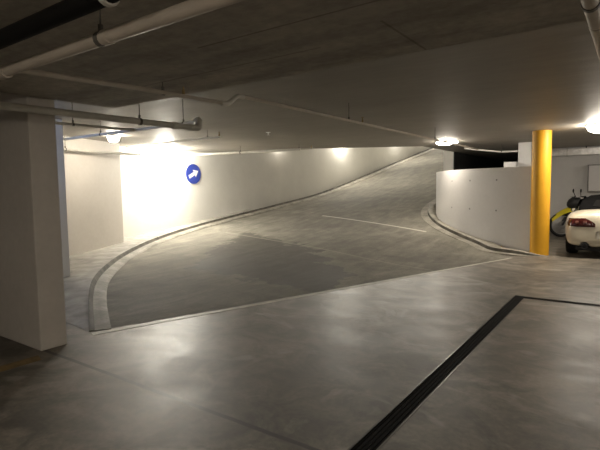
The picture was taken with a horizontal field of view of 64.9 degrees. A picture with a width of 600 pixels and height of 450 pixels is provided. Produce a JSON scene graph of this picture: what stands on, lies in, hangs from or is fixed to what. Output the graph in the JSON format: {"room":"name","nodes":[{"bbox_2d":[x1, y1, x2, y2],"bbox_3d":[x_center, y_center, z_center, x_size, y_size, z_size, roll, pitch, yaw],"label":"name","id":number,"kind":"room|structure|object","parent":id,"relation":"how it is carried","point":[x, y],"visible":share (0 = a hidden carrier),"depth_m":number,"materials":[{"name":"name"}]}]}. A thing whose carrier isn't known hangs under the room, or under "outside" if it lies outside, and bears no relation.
{"room":"parking garage","nodes":[
{"label":"parking garage","id":0,"kind":"room"},
{"bbox_2d":[63,136,123,255],"bbox_3d":[-5.209,-0.514,9.838,0.614,2.660,3.874,0,5,16],"label":"wall","id":1,"kind":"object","parent":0,"point":[93,180],"visible":0.33,"depth_m":10.64,"materials":[{"name":"paint"}]},
{"bbox_2d":[64,210,249,330],"bbox_3d":[-2.058,0.309,10.657,6.171,0.798,9.457,2,5,35],"label":"walkway","id":2,"kind":"object","parent":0,"point":[84,266],"visible":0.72,"depth_m":8.37,"materials":[{"name":"concrete"}]},
{"bbox_2d":[120,146,429,246],"bbox_3d":[-0.664,-3.881,17.960,0.250,8.000,43.000,2,5,35],"label":"wall","id":3,"kind":"structure","parent":0,"point":[157,195],"depth_m":15.44,"materials":[{"name":"white paint"}]},
{"bbox_2d":[185,164,200,184],"bbox_3d":[-3.217,-1.538,14.247,0.017,0.630,0.630,2,5,35],"label":"direction sign","id":4,"kind":"object","parent":3,"relation":"attached to","point":[192,172],"visible":1,"depth_m":14.23,"materials":[{"name":"blue metal"}]},
{"bbox_2d":[0,0,585,107],"bbox_3d":[0.265,-0.806,-2.741,12.460,0.300,9.960,2,5,35],"label":"ceiling","id":5,"kind":"structure","parent":0,"point":[246,41],"depth_m":2.70,"materials":[{"name":"concrete"}]},
{"bbox_2d":[0,0,119,49],"bbox_3d":[0.502,-0.866,0.921,8.300,0.173,0.105,2,5,35],"label":"pipe","id":6,"kind":"object","parent":5,"relation":"hanging from","point":[62,12],"visible":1,"depth_m":2.00,"materials":[{"name":"black plastic"}]},
{"bbox_2d":[0,0,243,79],"bbox_3d":[1.842,-0.805,0.221,11.300,0.199,0.080,2,5,35],"label":"pipe","id":7,"kind":"object","parent":5,"relation":"hanging from","point":[187,9],"visible":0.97,"depth_m":2.07,"materials":[{"name":"paint"}]},
{"bbox_2d":[580,0,599,60],"bbox_3d":[1.468,-0.964,2.298,0.077,0.191,2.430,2,5,35],"label":"pipe","id":8,"kind":"object","parent":5,"relation":"hanging from","point":[591,8],"visible":1,"depth_m":1.93,"materials":[{"name":"paint"}]},
{"bbox_2d":[0,232,599,449],"bbox_3d":[3.992,0.810,8.301,19.000,0.001,32.000,2,5,35],"label":"floor","id":9,"kind":"structure","parent":0,"point":[317,371],"depth_m":3.85,"materials":[{"name":"concrete"}]},
{"bbox_2d":[0,355,40,371],"bbox_3d":[-4.396,1.454,1.439,0.140,0.003,7.060,2,5,35],"label":"floor marking","id":10,"kind":"object","parent":9,"relation":"on","point":[35,358],"visible":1,"depth_m":4.15,"materials":[{"name":"paint"}]},
{"bbox_2d":[0,92,66,350],"bbox_3d":[-3.399,-0.180,5.172,2.475,2.659,0.255,2,5,35],"label":"square pillar","id":11,"kind":"structure","parent":9,"relation":"on","point":[32,298],"depth_m":4.50,"materials":[{"name":"paint"}]},
{"bbox_2d":[55,119,69,276],"bbox_3d":[-4.230,-0.357,7.631,0.670,2.659,0.580,2,5,35],"label":"square pillar","id":12,"kind":"structure","parent":9,"relation":"on","point":[59,128],"depth_m":7.62,"materials":[{"name":"white paint"}]},
{"bbox_2d":[91,258,510,334],"bbox_3d":[1.109,0.917,7.407,8.212,0.004,0.100,-4,5,-36],"label":"trim","id":13,"kind":"structure","parent":9,"relation":"on","point":[293,297],"depth_m":6.10,"materials":[{"name":"grey concrete"}]},
{"bbox_2d":[530,130,551,255],"bbox_3d":[5.187,-0.684,10.175,0.376,2.659,0.376,2,5,35],"label":"round column","id":14,"kind":"structure","parent":9,"relation":"on","point":[541,139],"depth_m":10.04,"materials":[{"name":"yellow paint"}]},
{"bbox_2d":[549,189,583,236],"bbox_3d":[8.326,-0.345,13.472,2.250,1.388,0.842,0,5,13],"label":"motorcycle","id":15,"kind":"object","parent":9,"relation":"on","point":[573,201],"visible":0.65,"depth_m":13.59,"materials":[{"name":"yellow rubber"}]},
{"bbox_2d":[565,194,599,252],"bbox_3d":[7.328,-0.083,10.961,1.860,1.280,4.129,2,5,35],"label":"car","id":16,"kind":"object","parent":9,"relation":"on","point":[582,227],"visible":1,"depth_m":9.67,"materials":[{"name":"beige paint"}]},
{"bbox_2d":[567,218,594,226],"bbox_3d":[5.713,-0.056,9.692,0.221,0.175,0.620,-3,5,-25],"label":"tail light","id":17,"kind":"object","parent":16,"relation":"attached to","point":[571,222],"depth_m":9.59,"materials":[{"name":"red plastic"}]},
{"bbox_2d":[107,149,508,327],"bbox_3d":[6.027,-2.652,19.329,8.482,5.146,33.220,2,5,35],"label":"ramp","id":18,"kind":"object","parent":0,"point":[373,228],"visible":0.85,"depth_m":10.14,"materials":[{"name":"concrete"}]},
{"bbox_2d":[88,148,434,331],"bbox_3d":[2.965,-2.649,21.017,4.668,5.566,33.787,1,5,25],"label":"kerb","id":19,"kind":"object","parent":18,"relation":"on","point":[99,319],"visible":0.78,"depth_m":10.66,"materials":[{"name":"concrete"}]},
{"bbox_2d":[421,198,545,256],"bbox_3d":[4.431,-0.014,12.967,1.826,1.555,6.608,-1,4,-3],"label":"kerb","id":20,"kind":"object","parent":18,"relation":"on","point":[428,212],"visible":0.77,"depth_m":11.44,"materials":[{"name":"concrete"}]},
{"bbox_2d":[54,20,599,161],"bbox_3d":[3.974,-1.986,8.071,18.950,0.290,32.000,2,5,35],"label":"ceiling","id":21,"kind":"structure","parent":0,"point":[487,94],"depth_m":6.64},
{"bbox_2d":[55,107,134,131],"bbox_3d":[-2.803,-1.407,5.941,0.050,0.348,1.628,2,5,35],"label":"pipe","id":22,"kind":"object","parent":21,"relation":"hanging from","point":[56,122],"visible":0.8,"depth_m":6.11,"materials":[{"name":"grey metal"}]},
{"bbox_2d":[0,101,202,130],"bbox_3d":[-2.313,-1.230,4.291,0.146,0.462,3.689,3,6,37],"label":"pipe","id":23,"kind":"object","parent":21,"relation":"hanging from","point":[198,121],"visible":0.97,"depth_m":4.67,"materials":[{"name":"grey metal"}]},
{"bbox_2d":[107,134,119,141],"bbox_3d":[-3.863,-1.788,9.778,0.259,0.155,0.259,2,5,35],"label":"ceiling light","id":24,"kind":"object","parent":21,"relation":"attached to","point":[112,138],"visible":0.96,"depth_m":9.69,"materials":[{"name":"white paint"}]},
{"bbox_2d":[64,135,167,157],"bbox_3d":[-4.413,-1.779,10.948,0.120,0.331,4.793,1,5,17],"label":"pipe","id":25,"kind":"object","parent":21,"relation":"hanging from","point":[65,148],"visible":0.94,"depth_m":10.96,"materials":[{"name":"grey paint"}]},
{"bbox_2d":[63,99,194,140],"bbox_3d":[-2.663,-1.482,6.806,3.506,0.336,0.139,2,5,35],"label":"pipe","id":26,"kind":"object","parent":21,"relation":"hanging from","point":[182,122],"visible":0.6,"depth_m":6.86,"materials":[{"name":"grey metal"}]},
{"bbox_2d":[126,132,220,147],"bbox_3d":[-2.718,-1.790,9.801,2.942,0.180,0.044,2,5,35],"label":"pipe","id":27,"kind":"object","parent":21,"relation":"hanging from","point":[219,136],"visible":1,"depth_m":9.63,"materials":[{"name":"white paint"}]},
{"bbox_2d":[166,147,300,157],"bbox_3d":[-1.897,-1.996,12.664,4.018,0.231,0.140,1,5,19],"label":"pipe","id":28,"kind":"object","parent":21,"relation":"hanging from","point":[293,149],"visible":0.97,"depth_m":12.56,"materials":[{"name":"white paint"}]},
{"bbox_2d":[21,69,477,149],"bbox_3d":[1.307,-1.514,7.324,0.235,0.462,10.961,2,5,34],"label":"pipe","id":29,"kind":"object","parent":21,"relation":"hanging from","point":[235,97],"visible":0.98,"depth_m":3.97,"materials":[{"name":"metal"}]},
{"bbox_2d":[435,140,458,144],"bbox_3d":[3.746,-2.098,12.034,0.588,0.095,0.367,2,5,35],"label":"ceiling light","id":30,"kind":"object","parent":21,"relation":"attached to","point":[451,141],"visible":0.82,"depth_m":11.92,"materials":[{"name":"white paint"}]},
{"bbox_2d":[464,144,517,152],"bbox_3d":[5.320,-2.131,13.175,1.387,0.242,0.074,1,5,25],"label":"pipe","id":31,"kind":"object","parent":21,"relation":"hanging from","point":[501,151],"visible":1,"depth_m":13.13,"materials":[{"name":"white paint"}]},
{"bbox_2d":[551,146,599,156],"bbox_3d":[11.909,-2.114,11.973,10.000,0.271,0.232,2,5,35],"label":"air duct","id":32,"kind":"object","parent":21,"relation":"hanging from","point":[578,151],"visible":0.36,"depth_m":14.33,"materials":[{"name":"metal"}]},
{"bbox_2d":[585,122,599,132],"bbox_3d":[5.792,-1.857,9.066,0.540,0.175,0.540,2,5,35],"label":"ceiling light","id":33,"kind":"object","parent":21,"relation":"attached to","point":[593,127],"visible":1,"depth_m":8.99,"materials":[{"name":"white paint"}]},
{"bbox_2d":[444,150,508,170],"bbox_3d":[10.774,-4.300,23.942,0.360,7.600,20.000,2,5,35],"label":"wall","id":34,"kind":"structure","parent":0,"point":[461,160],"depth_m":16.99,"materials":[{"name":"paint"}]},
{"bbox_2d":[436,166,531,251],"bbox_3d":[4.536,-0.536,13.186,1.328,1.920,5.536,-1,4,0],"label":"wall","id":35,"kind":"structure","parent":0,"point":[508,226],"depth_m":11.12,"materials":[{"name":"paint"}]},
{"bbox_2d":[504,162,517,166],"bbox_3d":[5.856,-0.655,13.059,0.300,2.140,0.700,2,5,35],"label":"wall ledge","id":36,"kind":"object","parent":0,"point":[506,164],"visible":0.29,"depth_m":12.70,"materials":[{"name":"paint"}]},
{"bbox_2d":[518,142,531,166],"bbox_3d":[9.252,-1.290,17.294,0.320,2.660,11.000,2,5,35],"label":"wall","id":37,"kind":"structure","parent":0,"point":[524,148],"depth_m":12.74,"materials":[{"name":"paint"}]},
{"bbox_2d":[549,146,599,232],"bbox_3d":[12.144,-0.938,12.198,10.300,2.660,0.200,2,5,35],"label":"wall","id":38,"kind":"structure","parent":0,"point":[568,173],"depth_m":14.73,"materials":[{"name":"paint"}]},
{"bbox_2d":[587,164,599,191],"bbox_3d":[9.175,-1.396,14.004,1.100,0.820,0.225,2,5,35],"label":"upper cabinet","id":39,"kind":"object","parent":38,"relation":"attached to","point":[593,178],"visible":1,"depth_m":14.16,"materials":[{"name":"metal"}]},
{"bbox_3d":[3.996,1.044,8.319,19.000,0.230,32.000,2,5,35],"label":"floor","id":40,"kind":"structure","parent":0,"visible":0},
{"bbox_2d":[347,295,599,449],"bbox_3d":[2.731,1.668,-1.848,9.300,0.122,13.910,2,5,35],"label":"drain","id":41,"kind":"object","parent":40,"relation":"on","point":[384,429],"visible":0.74,"depth_m":3.61,"materials":[{"name":"black metal"}]}
]}

